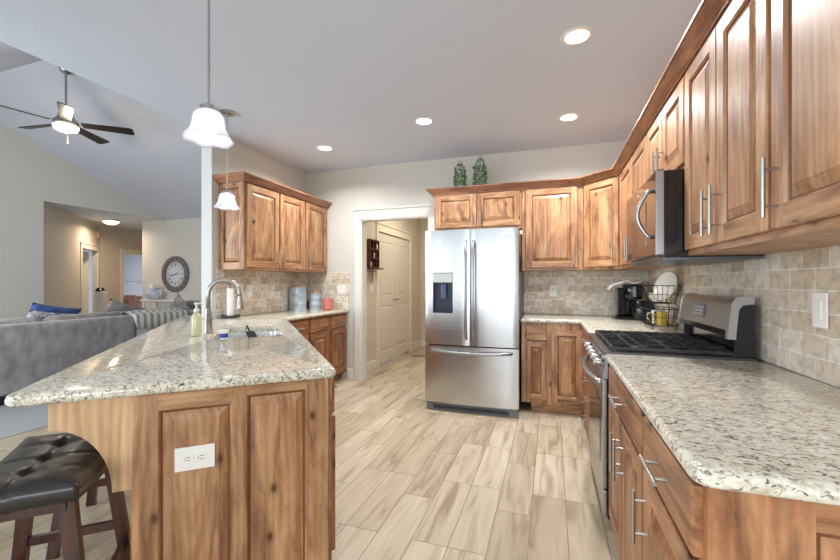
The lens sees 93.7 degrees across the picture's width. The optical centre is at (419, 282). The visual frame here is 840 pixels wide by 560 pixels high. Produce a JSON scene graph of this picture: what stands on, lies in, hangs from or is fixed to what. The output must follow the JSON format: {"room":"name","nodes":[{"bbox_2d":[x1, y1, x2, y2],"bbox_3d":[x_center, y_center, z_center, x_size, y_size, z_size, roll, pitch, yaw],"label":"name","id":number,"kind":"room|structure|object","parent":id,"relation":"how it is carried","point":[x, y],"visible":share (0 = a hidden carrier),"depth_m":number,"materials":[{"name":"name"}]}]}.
{"room":"kitchen","nodes":[
{"label":"kitchen","id":0,"kind":"room"},
{"bbox_2d":[0,395,47,439],"bbox_3d":[-6.300,1.314,7.045,8.000,0.106,10.400,0,0,18],"label":"floor","id":1,"kind":"structure","parent":0,"point":[14,421],"depth_m":3.62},
{"bbox_2d":[0,307,200,405],"bbox_3d":[-4.527,0.831,4.770,1.000,0.860,4.200,0,0,18],"label":"sectional sofa","id":2,"kind":"object","parent":1,"relation":"on","point":[32,350],"visible":0.5,"depth_m":4.43,"materials":[{"name":"fabric"}]},
{"bbox_2d":[0,317,40,324],"bbox_3d":[-4.592,0.609,4.154,0.265,0.415,0.930,0,0,18],"label":"cushion","id":3,"kind":"object","parent":2,"relation":"on","point":[24,319],"depth_m":4.35,"materials":[{"name":"fabric"}]},
{"bbox_2d":[26,310,66,321],"bbox_3d":[-4.622,0.537,4.865,0.354,0.435,0.554,0,0,24],"label":"throw pillow","id":4,"kind":"object","parent":2,"relation":"on","point":[39,315],"visible":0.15,"depth_m":4.70,"materials":[{"name":"fabric"}]},
{"bbox_2d":[30,303,81,313],"bbox_3d":[-4.711,0.497,5.010,0.287,0.505,0.574,0,0,28],"label":"throw pillow","id":5,"kind":"object","parent":2,"relation":"on","point":[35,306],"visible":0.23,"depth_m":4.95,"materials":[{"name":"blue fabric"}]},
{"bbox_2d":[42,311,126,320],"bbox_3d":[-4.283,0.609,5.084,0.265,0.415,0.930,0,0,18],"label":"cushion","id":6,"kind":"object","parent":2,"relation":"on","point":[114,313],"depth_m":4.95,"materials":[{"name":"grey fabric"}]},
{"bbox_2d":[103,299,145,312],"bbox_3d":[-4.370,0.507,5.719,0.240,0.555,0.593,0,0,28],"label":"throw pillow","id":7,"kind":"object","parent":2,"relation":"on","point":[113,305],"visible":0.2,"depth_m":5.62,"materials":[{"name":"grey fabric"}]},
{"bbox_2d":[120,308,189,328],"bbox_3d":[-3.828,0.520,5.744,0.314,0.238,0.906,0,0,18],"label":"throw blanket","id":8,"kind":"object","parent":2,"relation":"on","point":[144,318],"visible":0.91,"depth_m":5.59,"materials":[{"name":"grey fabric"}]},
{"bbox_2d":[127,307,187,314],"bbox_3d":[-3.974,0.609,6.014,0.265,0.415,0.930,0,0,18],"label":"cushion","id":9,"kind":"object","parent":2,"relation":"on","point":[172,307],"depth_m":6.00,"materials":[{"name":"grey fabric"}]},
{"bbox_2d":[95,291,107,312],"bbox_3d":[-7.767,0.739,9.608,0.300,1.044,0.100,0,0,18],"label":"base cabinet","id":10,"kind":"object","parent":1,"relation":"on","point":[101,297],"visible":0.46,"depth_m":9.56,"materials":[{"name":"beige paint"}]},
{"bbox_2d":[95,287,104,290],"bbox_3d":[-7.815,0.172,9.624,0.200,0.090,0.200,0,0,18],"label":"bowl","id":11,"kind":"object","parent":10,"relation":"on","point":[99,288],"visible":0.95,"depth_m":9.56,"materials":[{"name":"black"}]},
{"bbox_2d":[123,296,141,307],"bbox_3d":[-8.752,0.846,12.215,0.580,0.830,1.240,0,0,10],"label":"bathroom vanity","id":12,"kind":"object","parent":1,"relation":"on","point":[135,301],"visible":0.25,"depth_m":11.80,"materials":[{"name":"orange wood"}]},
{"bbox_2d":[123,294,136,296],"bbox_3d":[-8.788,0.400,11.928,0.360,0.060,0.360,0,0,18],"label":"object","id":13,"kind":"object","parent":12,"relation":"on","point":[125,295],"visible":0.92,"depth_m":11.84,"materials":[{"name":"white plastic"}]},
{"bbox_2d":[140,299,188,308],"bbox_3d":[-5.871,0.830,9.052,1.050,0.862,0.380,0,0,18],"label":"console table","id":14,"kind":"object","parent":1,"relation":"on","point":[142,300],"visible":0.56,"depth_m":9.06,"materials":[{"name":"white wood"}]},
{"bbox_2d":[144,285,163,299],"bbox_3d":[-6.157,0.228,9.126,0.377,0.340,0.377,0,0,-34],"label":"ceramic jar","id":15,"kind":"object","parent":14,"relation":"on","point":[153,292],"visible":0.98,"depth_m":9.02,"materials":[{"name":"ceramic"}]},
{"bbox_2d":[186,300,200,309],"bbox_3d":[-3.566,0.811,7.507,2.300,0.900,0.800,0,0,18],"label":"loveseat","id":16,"kind":"object","parent":1,"relation":"on","point":[190,303],"visible":0.06,"depth_m":7.70,"materials":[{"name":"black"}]},
{"bbox_2d":[169,293,191,309],"bbox_3d":[-4.603,0.527,7.556,0.678,0.671,0.121,0,0,24],"label":"throw pillow","id":17,"kind":"object","parent":16,"relation":"on","point":[178,301],"visible":0.38,"depth_m":7.49,"materials":[{"name":"grey fabric"}]},
{"bbox_2d":[44,202,99,313],"bbox_3d":[-7.585,-0.103,8.590,0.100,2.740,3.375,0,0,-25],"label":"wall","id":18,"kind":"structure","parent":0,"point":[64,231],"depth_m":8.10,"materials":[{"name":"beige paint"}]},
{"bbox_2d":[80,242,99,313],"bbox_3d":[-7.914,0.177,9.471,0.035,2.180,1.310,0,0,-25],"label":"trim","id":19,"kind":"structure","parent":18,"relation":"attached to","point":[82,244],"depth_m":8.97,"materials":[{"name":"beige"}]},
{"bbox_2d":[0,124,166,318],"bbox_3d":[-7.178,-0.803,5.862,0.120,4.140,7.300,0,0,18],"label":"wall","id":20,"kind":"structure","parent":0,"point":[31,176],"depth_m":6.86,"materials":[{"name":"grey paint"}]},
{"bbox_2d":[0,41,200,219],"bbox_3d":[-4.587,-2.199,5.001,5.580,1.548,7.540,0,0,18],"label":"ceiling","id":21,"kind":"structure","parent":0,"point":[154,167],"depth_m":6.47,"materials":[{"name":"grey paint"}]},
{"bbox_2d":[0,67,134,143],"bbox_3d":[-4.710,-2.329,5.191,1.410,1.012,1.432,0,0,18],"label":"ceiling fan","id":22,"kind":"object","parent":21,"relation":"hanging from","point":[64,121],"visible":0.97,"depth_m":5.19,"materials":[{"name":"silver metal"}]},
{"bbox_2d":[45,202,155,231],"bbox_3d":[-8.345,-1.528,10.280,4.879,0.109,5.350,0,0,18],"label":"ceiling","id":23,"kind":"structure","parent":0,"point":[128,222],"depth_m":8.98,"materials":[{"name":"white paint"}]},
{"bbox_2d":[102,219,119,224],"bbox_3d":[-7.318,-1.414,9.331,0.340,0.120,0.340,0,0,18],"label":"flush ceiling light","id":24,"kind":"object","parent":23,"relation":"attached to","point":[106,221],"visible":1,"depth_m":9.23,"materials":[{"name":"white glass"}]},
{"bbox_2d":[83,249,141,312],"bbox_3d":[-9.404,-0.103,11.027,3.600,2.740,4.800,0,0,18],"label":"wall","id":25,"kind":"structure","parent":0,"point":[132,264],"depth_m":13.58,"materials":[{"name":"grey paint"}]},
{"bbox_2d":[83,252,88,312],"bbox_3d":[-8.592,0.247,9.632,0.772,2.020,0.050,0,0,-44],"label":"hall door","id":26,"kind":"structure","parent":25,"relation":"in","point":[85,254],"depth_m":9.84,"materials":[{"name":"beige wood"}]},
{"bbox_2d":[100,225,141,302],"bbox_3d":[-8.220,-0.103,10.953,0.100,2.740,1.613,0,0,5],"label":"wall","id":27,"kind":"structure","parent":0,"point":[112,239],"depth_m":10.55,"materials":[{"name":"beige paint"}]},
{"bbox_2d":[120,249,141,302],"bbox_3d":[-8.127,0.177,11.239,0.035,2.180,1.020,0,0,5],"label":"trim","id":28,"kind":"structure","parent":27,"relation":"attached to","point":[122,251],"depth_m":10.81,"materials":[{"name":"beige"}]},
{"bbox_2d":[142,218,200,308],"bbox_3d":[-3.802,-0.123,8.650,6.150,2.780,0.120,0,0,18],"label":"wall","id":29,"kind":"structure","parent":0,"point":[161,240],"depth_m":9.28,"materials":[{"name":"grey paint"}]},
{"bbox_2d":[161,256,189,291],"bbox_3d":[-5.721,-0.188,9.203,0.840,0.840,0.038,0,0,18],"label":"wall clock","id":30,"kind":"object","parent":29,"relation":"attached to","point":[175,273],"visible":1,"depth_m":9.20,"materials":[{"name":"brown wood"}]},
{"bbox_2d":[213,140,306,317],"bbox_3d":[-1.837,-0.108,4.621,0.120,2.750,1.572,0,0,18],"label":"wall","id":31,"kind":"structure","parent":0,"point":[241,157],"depth_m":4.27,"materials":[{"name":"grey paint"}]},
{"bbox_2d":[201,147,212,317],"bbox_3d":[-2.088,-0.108,3.867,0.128,2.750,0.017,0,0,18],"label":"trim","id":32,"kind":"structure","parent":31,"relation":"attached to","point":[206,153],"depth_m":3.86,"materials":[{"name":"grey paint"}]},
{"bbox_2d":[216,269,306,317],"bbox_3d":[-1.768,0.110,4.618,0.012,0.483,1.531,0,0,18],"label":"tiled wall","id":33,"kind":"structure","parent":31,"relation":"attached to","point":[270,290],"depth_m":4.46,"materials":[{"name":"tile"}]},
{"bbox_2d":[247,285,251,295],"bbox_3d":[-1.860,0.087,4.306,0.010,0.118,0.080,0,0,18],"label":"wall plate","id":34,"kind":"object","parent":33,"relation":"attached to","point":[249,287],"visible":1,"depth_m":4.29,"materials":[{"name":"white plastic"}]},
{"bbox_2d":[212,171,331,207],"bbox_3d":[-1.597,-1.016,4.532,0.388,0.069,1.580,0,0,18],"label":"crown molding","id":35,"kind":"structure","parent":31,"relation":"attached to","point":[242,175],"depth_m":4.09,"materials":[{"name":"brown wood"}]},
{"bbox_2d":[219,181,326,272],"bbox_3d":[-1.594,-0.578,4.573,0.368,0.910,1.498,0,0,18],"label":"upper cabinet","id":36,"kind":"object","parent":31,"relation":"attached to","point":[271,231],"visible":0.98,"depth_m":4.16,"materials":[{"name":"brown wood"}]},
{"bbox_2d":[0,346,619,559],"bbox_3d":[-0.596,1.317,3.201,5.250,0.100,12.300,0,0,18],"label":"floor","id":37,"kind":"structure","parent":0,"point":[413,481],"depth_m":2.44,"materials":[{"name":"brown wood"}]},
{"bbox_2d":[0,433,129,559],"bbox_3d":[-1.256,0.924,1.329,0.410,0.693,0.510,0,0,-23],"label":"bar stool","id":38,"kind":"object","parent":37,"relation":"on","point":[44,474],"visible":0.77,"depth_m":1.26,"materials":[{"name":"black leather"}]},
{"bbox_2d":[45,478,106,559],"bbox_3d":[-1.612,0.924,2.101,0.410,0.693,0.510,0,0,-23],"label":"bar stool","id":39,"kind":"object","parent":37,"relation":"on","point":[53,549],"visible":0.02,"depth_m":1.82,"materials":[{"name":"brown wood"}]},
{"bbox_2d":[48,335,336,559],"bbox_3d":[-1.198,0.831,2.511,0.982,0.873,2.270,0,0,-23],"label":"base cabinet","id":40,"kind":"object","parent":37,"relation":"on","point":[268,493],"visible":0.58,"depth_m":1.48,"materials":[{"name":"brown wood"}]},
{"bbox_2d":[4,309,348,406],"bbox_3d":[-1.479,0.372,3.268,1.703,0.040,4.114,0,0,-9],"label":"countertop","id":41,"kind":"structure","parent":40,"relation":"on","point":[166,358],"depth_m":1.71,"materials":[{"name":"stone"}]},
{"bbox_2d":[191,303,203,335],"bbox_3d":[-1.458,0.243,2.571,0.066,0.218,0.064,0,0,18],"label":"soap bottle","id":42,"kind":"object","parent":41,"relation":"on","point":[196,318],"visible":1,"depth_m":2.55,"materials":[{"name":"beige plastic"}]},
{"bbox_2d":[218,329,228,339],"bbox_3d":[-1.205,0.322,2.421,0.060,0.060,0.059,0,0,18],"label":"jar","id":43,"kind":"object","parent":41,"relation":"on","point":[223,332],"visible":1,"depth_m":2.40,"materials":[{"name":"white plastic"}]},
{"bbox_2d":[203,278,244,333],"bbox_3d":[-1.364,0.160,2.743,0.260,0.383,0.103,0,0,-23],"label":"faucet","id":44,"kind":"object","parent":41,"relation":"on","point":[208,313],"visible":1,"depth_m":2.72,"materials":[{"name":"silver metal"}]},
{"bbox_2d":[220,283,239,317],"bbox_3d":[-1.883,0.174,3.913,0.178,0.355,0.178,0,0,18],"label":"paper towel holder","id":45,"kind":"object","parent":41,"relation":"on","point":[230,291],"visible":0.85,"depth_m":3.89,"materials":[{"name":"black"}]},
{"bbox_2d":[218,331,278,338],"bbox_3d":[-1.223,0.493,2.821,0.460,0.198,0.730,0,0,-23],"label":"sink","id":46,"kind":"object","parent":41,"relation":"in","point":[258,333],"visible":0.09,"depth_m":3.12,"materials":[{"name":"silver metal"}]},
{"bbox_2d":[246,325,256,337],"bbox_3d":[-1.207,0.353,2.798,0.060,0.087,0.132,0,0,-43],"label":"scraper","id":47,"kind":"object","parent":46,"relation":"in","point":[249,333],"visible":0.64,"depth_m":2.78,"materials":[{"name":"black plastic"}]},
{"bbox_2d":[289,284,306,310],"bbox_3d":[-1.534,0.187,4.956,0.214,0.330,0.214,0,0,18],"label":"canister","id":48,"kind":"object","parent":41,"relation":"on","point":[297,294],"visible":0.99,"depth_m":4.87,"materials":[{"name":"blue metal"}]},
{"bbox_2d":[309,289,320,309],"bbox_3d":[-1.356,0.222,5.087,0.160,0.260,0.160,0,0,18],"label":"canister","id":49,"kind":"object","parent":41,"relation":"on","point":[314,296],"visible":1,"depth_m":5.02,"materials":[{"name":"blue metal"}]},
{"bbox_2d":[322,298,332,309],"bbox_3d":[-1.194,0.282,5.096,0.132,0.140,0.132,0,0,18],"label":"jar","id":50,"kind":"object","parent":41,"relation":"on","point":[327,302],"visible":1,"depth_m":5.04,"materials":[{"name":"ceramic"}]},
{"bbox_2d":[175,443,214,472],"bbox_3d":[-0.819,0.639,1.434,0.128,0.085,0.008,0,0,-23],"label":"electrical outlet","id":51,"kind":"object","parent":40,"relation":"attached to","point":[199,456],"visible":1,"depth_m":1.43,"materials":[{"name":"white plastic"}]},
{"bbox_2d":[183,455,192,462],"bbox_3d":[-0.838,0.639,1.423,0.034,0.028,0.002,0,0,-23],"label":"socket","id":52,"kind":"object","parent":51,"relation":"attached to","point":[186,458],"depth_m":1.42,"materials":[{"name":"white plastic"}]},
{"bbox_2d":[197,453,206,460],"bbox_3d":[-0.797,0.639,1.440,0.034,0.028,0.002,0,0,-23],"label":"socket","id":53,"kind":"object","parent":51,"relation":"attached to","point":[200,456],"depth_m":1.44,"materials":[{"name":"white plastic"}]},
{"bbox_2d":[289,313,345,380],"bbox_3d":[-1.426,0.831,4.630,0.646,0.873,1.288,0,0,18],"label":"base cabinet","id":54,"kind":"object","parent":37,"relation":"on","point":[326,334],"visible":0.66,"depth_m":4.78,"materials":[{"name":"orange wood"}]},
{"bbox_2d":[425,227,523,417],"bbox_3d":[0.599,0.378,4.141,0.907,1.779,0.920,0,0,18],"label":"refrigerator","id":55,"kind":"object","parent":37,"relation":"on","point":[474,281],"visible":0.99,"depth_m":3.76,"materials":[{"name":"grey metal"}]},
{"bbox_2d":[520,230,522,271],"bbox_3d":[0.986,-0.303,3.835,0.022,0.400,0.060,0,0,18],"label":"hanging utensil","id":56,"kind":"object","parent":55,"relation":"hanging from","point":[521,231],"visible":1,"depth_m":3.82,"materials":[{"name":"black"}]},
{"bbox_2d":[522,322,582,415],"bbox_3d":[1.347,0.831,4.031,0.560,0.873,0.676,0,0,18],"label":"base cabinet","id":57,"kind":"object","parent":37,"relation":"on","point":[551,352],"visible":0.91,"depth_m":3.77,"materials":[{"name":"brown wood"}]},
{"bbox_2d":[580,327,590,436],"bbox_3d":[1.629,0.831,3.087,0.686,0.873,1.053,0,0,18],"label":"base cabinet","id":58,"kind":"object","parent":37,"relation":"on","point":[585,337],"visible":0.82,"depth_m":3.21,"materials":[{"name":"orange wood"}]},
{"bbox_2d":[521,314,683,334],"bbox_3d":[1.486,0.372,3.460,1.194,0.040,1.674,0,0,18],"label":"countertop","id":59,"kind":"structure","parent":58,"relation":"on","point":[590,323],"depth_m":3.53,"materials":[{"name":"stone"}]},
{"bbox_2d":[611,284,653,319],"bbox_3d":[2.040,0.184,3.732,0.379,0.333,0.270,0,0,18],"label":"coffee maker","id":60,"kind":"object","parent":59,"relation":"on","point":[627,306],"visible":0.86,"depth_m":3.69,"materials":[{"name":"black plastic"}]},
{"bbox_2d":[606,280,643,289],"bbox_3d":[1.958,0.030,3.770,0.300,0.101,0.197,0,0,18],"label":"dish towel","id":61,"kind":"object","parent":60,"relation":"on","point":[610,286],"visible":0.97,"depth_m":3.71,"materials":[{"name":"white fabric"}]},
{"bbox_2d":[640,281,680,330],"bbox_3d":[1.817,0.173,2.979,0.227,0.359,0.297,0,0,18],"label":"wire basket stand","id":62,"kind":"object","parent":59,"relation":"on","point":[679,286],"visible":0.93,"depth_m":2.90,"materials":[{"name":"black metal"}]},
{"bbox_2d":[647,310,661,322],"bbox_3d":[1.814,0.267,3.054,0.104,0.100,0.071,0,0,18],"label":"mug","id":63,"kind":"object","parent":62,"relation":"in","point":[652,311],"visible":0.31,"depth_m":3.04,"materials":[{"name":"white ceramic"}]},
{"bbox_2d":[648,293,661,301],"bbox_3d":[1.848,0.118,3.074,0.124,0.070,0.124,0,0,18],"label":"bowl","id":64,"kind":"object","parent":62,"relation":"in","point":[649,296],"visible":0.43,"depth_m":3.05,"materials":[{"name":"white ceramic"}]},
{"bbox_2d":[652,311,666,325],"bbox_3d":[1.767,0.267,2.912,0.104,0.100,0.071,0,0,18],"label":"mug","id":65,"kind":"object","parent":62,"relation":"in","point":[662,322],"visible":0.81,"depth_m":2.88,"materials":[{"name":"yellow ceramic"}]},
{"bbox_2d":[640,306,678,326],"bbox_3d":[1.817,0.258,2.979,0.227,0.130,0.297,0,0,18],"label":"basket","id":66,"kind":"object","parent":62,"relation":"on","point":[641,307],"depth_m":2.93,"materials":[{"name":"black metal"}]},
{"bbox_2d":[641,285,680,303],"bbox_3d":[1.817,0.090,2.979,0.207,0.135,0.297,0,0,18],"label":"basket","id":67,"kind":"object","parent":62,"relation":"on","point":[679,286],"depth_m":2.88,"materials":[{"name":"black metal"}]},
{"bbox_2d":[653,271,677,300],"bbox_3d":[1.816,0.028,2.919,0.076,0.220,0.231,0,0,-8],"label":"plate","id":68,"kind":"object","parent":62,"relation":"in","point":[669,277],"visible":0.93,"depth_m":2.93,"materials":[{"name":"white ceramic"}]},
{"bbox_2d":[608,366,645,559],"bbox_3d":[1.100,0.831,1.494,0.686,0.873,0.760,0,0,18],"label":"base cabinet","id":69,"kind":"object","parent":37,"relation":"on","point":[626,416],"visible":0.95,"depth_m":1.52,"materials":[{"name":"orange wood"}]},
{"bbox_2d":[605,354,839,505],"bbox_3d":[1.032,0.372,1.246,0.660,0.040,1.272,0,0,18],"label":"countertop","id":70,"kind":"structure","parent":69,"relation":"on","point":[750,427],"depth_m":1.00,"materials":[{"name":"stone"}]},
{"bbox_2d":[582,292,757,518],"bbox_3d":[1.300,0.665,2.233,0.700,1.203,0.765,0,0,18],"label":"gas range","id":71,"kind":"object","parent":37,"relation":"on","point":[715,327],"visible":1,"depth_m":2.01,"materials":[{"name":"black"}]},
{"bbox_2d":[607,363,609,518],"bbox_3d":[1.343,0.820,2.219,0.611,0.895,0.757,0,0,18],"label":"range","id":72,"kind":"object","parent":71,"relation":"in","point":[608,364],"depth_m":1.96,"materials":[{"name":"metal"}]},
{"bbox_2d":[589,333,757,361],"bbox_3d":[1.331,0.351,2.223,0.636,0.021,0.765,0,0,18],"label":"cooktop","id":73,"kind":"object","parent":71,"relation":"in","point":[602,343],"depth_m":2.00,"materials":[{"name":"grey metal"}]},
{"bbox_2d":[631,416,839,559],"bbox_3d":[0.904,0.831,0.904,0.686,0.873,0.481,0,0,18],"label":"base cabinet","id":74,"kind":"object","parent":37,"relation":"on","point":[684,518],"visible":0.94,"depth_m":0.76,"materials":[{"name":"orange wood"}]},
{"bbox_2d":[0,0,701,172],"bbox_3d":[-0.809,-1.543,1.013,4.255,0.120,8.012,0,0,18],"label":"ceiling","id":75,"kind":"structure","parent":0,"point":[351,77],"depth_m":2.70,"materials":[{"name":"white paint"}]},
{"bbox_2d":[182,0,233,148],"bbox_3d":[-0.939,-1.054,1.751,0.208,0.858,0.208,0,0,18],"label":"pendant light","id":76,"kind":"object","parent":75,"relation":"hanging from","point":[207,128],"visible":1,"depth_m":1.73,"materials":[{"name":"white glass"}]},
{"bbox_2d":[214,109,239,210],"bbox_3d":[-1.681,-1.061,3.433,0.208,0.843,0.208,0,0,18],"label":"pendant light","id":77,"kind":"object","parent":75,"relation":"hanging from","point":[226,200],"visible":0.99,"depth_m":3.41,"materials":[{"name":"white glass"}]},
{"bbox_2d":[316,145,333,150],"bbox_3d":[-1.050,-1.479,4.354,0.190,0.006,0.190,0,0,18],"label":"recessed light","id":78,"kind":"object","parent":75,"relation":"in","point":[320,147],"visible":1,"depth_m":4.34,"materials":[{"name":"white plastic"}]},
{"bbox_2d":[414,117,433,124],"bbox_3d":[0.036,-1.479,3.624,0.190,0.006,0.190,0,0,18],"label":"recessed light","id":79,"kind":"object","parent":75,"relation":"in","point":[420,120],"visible":1,"depth_m":3.61,"materials":[{"name":"white plastic"}]},
{"bbox_2d":[558,113,579,120],"bbox_3d":[1.337,-1.479,3.537,0.190,0.006,0.190,0,0,18],"label":"recessed light","id":80,"kind":"object","parent":75,"relation":"in","point":[568,116],"visible":1,"depth_m":3.53,"materials":[{"name":"white plastic"}]},
{"bbox_2d":[560,26,593,45],"bbox_3d":[0.945,-1.479,2.373,0.190,0.006,0.190,0,0,18],"label":"recessed light","id":81,"kind":"object","parent":75,"relation":"in","point":[578,35],"visible":1,"depth_m":2.36,"materials":[{"name":"white plastic"}]},
{"bbox_2d":[367,219,419,362],"bbox_3d":[-0.464,-0.108,6.535,0.100,2.750,2.688,0,0,18],"label":"wall","id":82,"kind":"structure","parent":0,"point":[411,226],"depth_m":6.90,"materials":[{"name":"beige paint"}]},
{"bbox_2d":[369,284,372,291],"bbox_3d":[-0.698,0.087,5.653,0.010,0.115,0.110,0,0,18],"label":"wall plate","id":83,"kind":"object","parent":82,"relation":"attached to","point":[370,285],"visible":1,"depth_m":5.64,"materials":[{"name":"white plastic"}]},
{"bbox_2d":[367,360,376,372],"bbox_3d":[-0.739,1.202,5.525,0.015,0.130,0.587,0,0,18],"label":"baseboard","id":84,"kind":"structure","parent":82,"relation":"attached to","point":[372,365],"depth_m":5.64,"materials":[{"name":"white wood"}]},
{"bbox_2d":[367,239,383,271],"bbox_3d":[-0.644,-0.376,5.609,0.140,0.454,0.320,0,0,18],"label":"shelf","id":85,"kind":"object","parent":82,"relation":"attached to","point":[372,244],"visible":0.85,"depth_m":5.56,"materials":[{"name":"brown wood"}]},
{"bbox_2d":[379,232,396,364],"bbox_3d":[-0.517,0.245,6.204,0.088,2.000,0.686,0,0,18],"label":"door","id":86,"kind":"structure","parent":82,"relation":"in","point":[387,299],"depth_m":6.20,"materials":[{"name":"beige paint"}]},
{"bbox_2d":[375,222,412,367],"bbox_3d":[-0.395,0.187,6.527,0.035,2.160,1.570,0,0,18],"label":"trim","id":87,"kind":"structure","parent":82,"relation":"attached to","point":[380,227],"depth_m":6.45,"materials":[{"name":"beige"}]},
{"bbox_2d":[395,237,408,356],"bbox_3d":[-0.299,0.245,6.859,0.088,2.000,0.686,0,0,18],"label":"door","id":88,"kind":"structure","parent":82,"relation":"in","point":[401,245],"depth_m":6.82,"materials":[{"name":"beige paint"}]},
{"bbox_2d":[412,340,420,349],"bbox_3d":[-0.077,1.202,7.516,0.015,0.130,0.543,0,0,18],"label":"baseboard","id":89,"kind":"structure","parent":82,"relation":"attached to","point":[416,344],"depth_m":7.52,"materials":[{"name":"white wood"}]},
{"bbox_2d":[420,219,427,339],"bbox_3d":[1.186,-0.108,7.456,2.450,2.750,0.100,0,0,18],"label":"wall","id":90,"kind":"structure","parent":0,"point":[423,222],"depth_m":7.78,"materials":[{"name":"beige paint"}]},
{"bbox_2d":[307,140,626,378],"bbox_3d":[0.356,-0.108,4.784,4.180,2.750,0.120,0,0,18],"label":"wall","id":91,"kind":"structure","parent":0,"point":[402,184],"depth_m":4.89,"materials":[{"name":"grey paint"}]},
{"bbox_2d":[307,272,349,308],"bbox_3d":[-1.220,0.106,5.237,0.637,0.489,0.012,0,0,18],"label":"tiled wall","id":92,"kind":"structure","parent":91,"relation":"attached to","point":[327,283],"depth_m":5.21,"materials":[{"name":"tile"}]},
{"bbox_2d":[338,285,345,294],"bbox_3d":[-1.026,0.102,5.161,0.118,0.118,0.010,0,0,18],"label":"wall plate","id":93,"kind":"object","parent":92,"relation":"attached to","point":[341,288],"visible":1,"depth_m":5.16,"materials":[{"name":"white plastic"}]},
{"bbox_2d":[347,369,353,379],"bbox_3d":[-0.899,1.197,5.128,0.100,0.140,0.017,0,0,18],"label":"baseboard","id":94,"kind":"structure","parent":91,"relation":"attached to","point":[350,372],"depth_m":5.12,"materials":[{"name":"white wood"}]},
{"bbox_2d":[352,204,433,380],"bbox_3d":[-0.308,0.162,4.989,1.136,2.210,0.160,0,0,18],"label":"trim","id":95,"kind":"structure","parent":91,"relation":"attached to","point":[411,212],"depth_m":5.08,"materials":[{"name":"white"}]},
{"bbox_2d":[434,190,521,231],"bbox_3d":[0.656,-0.803,4.423,0.957,0.460,0.368,0,0,18],"label":"upper cabinet","id":96,"kind":"object","parent":91,"relation":"attached to","point":[501,209],"visible":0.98,"depth_m":4.27,"materials":[{"name":"brown wood"}]},
{"bbox_2d":[453,161,466,186],"bbox_3d":[0.453,-1.204,4.443,0.170,0.330,0.170,0,0,18],"label":"plant","id":97,"kind":"object","parent":96,"relation":"on","point":[464,176],"visible":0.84,"depth_m":4.43,"materials":[{"name":"green plant"}]},
{"bbox_2d":[472,155,487,184],"bbox_3d":[0.662,-1.223,4.372,0.190,0.367,0.184,0,0,18],"label":"plant","id":98,"kind":"object","parent":96,"relation":"on","point":[484,171],"visible":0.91,"depth_m":4.35,"materials":[{"name":"green plant"}]},
{"bbox_2d":[522,185,582,270],"bbox_3d":[1.397,-0.578,4.177,0.598,0.910,0.368,0,0,18],"label":"upper cabinet","id":99,"kind":"object","parent":91,"relation":"attached to","point":[552,218],"visible":0.97,"depth_m":4.04,"materials":[{"name":"brown wood"}]},
{"bbox_2d":[524,270,643,314],"bbox_3d":[1.738,0.110,4.255,1.197,0.483,0.012,0,0,18],"label":"tiled wall","id":100,"kind":"structure","parent":91,"relation":"attached to","point":[578,292],"depth_m":4.27,"materials":[{"name":"tile"}]},
{"bbox_2d":[549,286,556,295],"bbox_3d":[1.463,0.097,4.335,0.075,0.118,0.008,0,0,18],"label":"electrical outlet","id":101,"kind":"object","parent":100,"relation":"attached to","point":[552,289],"visible":1,"depth_m":4.33,"materials":[{"name":"white plastic"}]},
{"bbox_2d":[644,245,839,388],"bbox_3d":[1.153,-0.108,0.361,0.120,2.750,8.012,0,0,18],"label":"wall","id":102,"kind":"structure","parent":0,"point":[759,360],"depth_m":1.61,"materials":[{"name":"beige tile"}]},
{"bbox_2d":[582,176,656,270],"bbox_3d":[1.934,-0.578,3.871,0.606,0.910,0.613,0,0,18],"label":"upper cabinet","id":103,"kind":"object","parent":102,"relation":"attached to","point":[601,199],"visible":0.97,"depth_m":3.75,"materials":[{"name":"brown wood"}]},
{"bbox_2d":[620,134,672,268],"bbox_3d":[1.781,-0.578,3.034,0.368,0.910,1.074,0,0,18],"label":"upper cabinet","id":104,"kind":"object","parent":102,"relation":"attached to","point":[633,176],"visible":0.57,"depth_m":3.12,"materials":[{"name":"brown wood"}]},
{"bbox_2d":[426,0,731,196],"bbox_3d":[1.182,-1.008,2.742,1.587,0.069,4.361,0,0,-11],"label":"crown molding","id":105,"kind":"structure","parent":104,"relation":"attached to","point":[708,14],"depth_m":2.24,"materials":[{"name":"brown wood"}]},
{"bbox_2d":[647,76,684,179],"bbox_3d":[1.491,-0.784,2.161,0.368,0.498,0.762,0,0,18],"label":"upper cabinet","id":106,"kind":"object","parent":102,"relation":"attached to","point":[666,135],"visible":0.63,"depth_m":2.06,"materials":[{"name":"brown wood"}]},
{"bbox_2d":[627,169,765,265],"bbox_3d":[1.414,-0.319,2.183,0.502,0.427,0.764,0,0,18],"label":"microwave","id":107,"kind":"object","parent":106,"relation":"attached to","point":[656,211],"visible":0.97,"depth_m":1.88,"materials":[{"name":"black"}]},
{"bbox_2d":[685,0,839,255],"bbox_3d":[1.252,-0.578,1.440,0.368,0.910,0.753,0,0,18],"label":"upper cabinet","id":108,"kind":"object","parent":102,"relation":"attached to","point":[728,82],"visible":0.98,"depth_m":1.36,"materials":[{"name":"brown wood"}]},
{"bbox_2d":[760,0,839,238],"bbox_3d":[1.061,-0.578,0.865,0.368,0.910,0.455,0,0,18],"label":"upper cabinet","id":109,"kind":"object","parent":102,"relation":"attached to","point":[805,34],"visible":1,"depth_m":0.97,"materials":[{"name":"brown wood"}]},
{"bbox_2d":[812,292,827,328],"bbox_3d":[1.410,0.099,1.391,0.010,0.125,0.080,0,0,18],"label":"wall plate","id":110,"kind":"object","parent":102,"relation":"attached to","point":[819,300],"visible":1,"depth_m":1.38,"materials":[{"name":"white plastic"}]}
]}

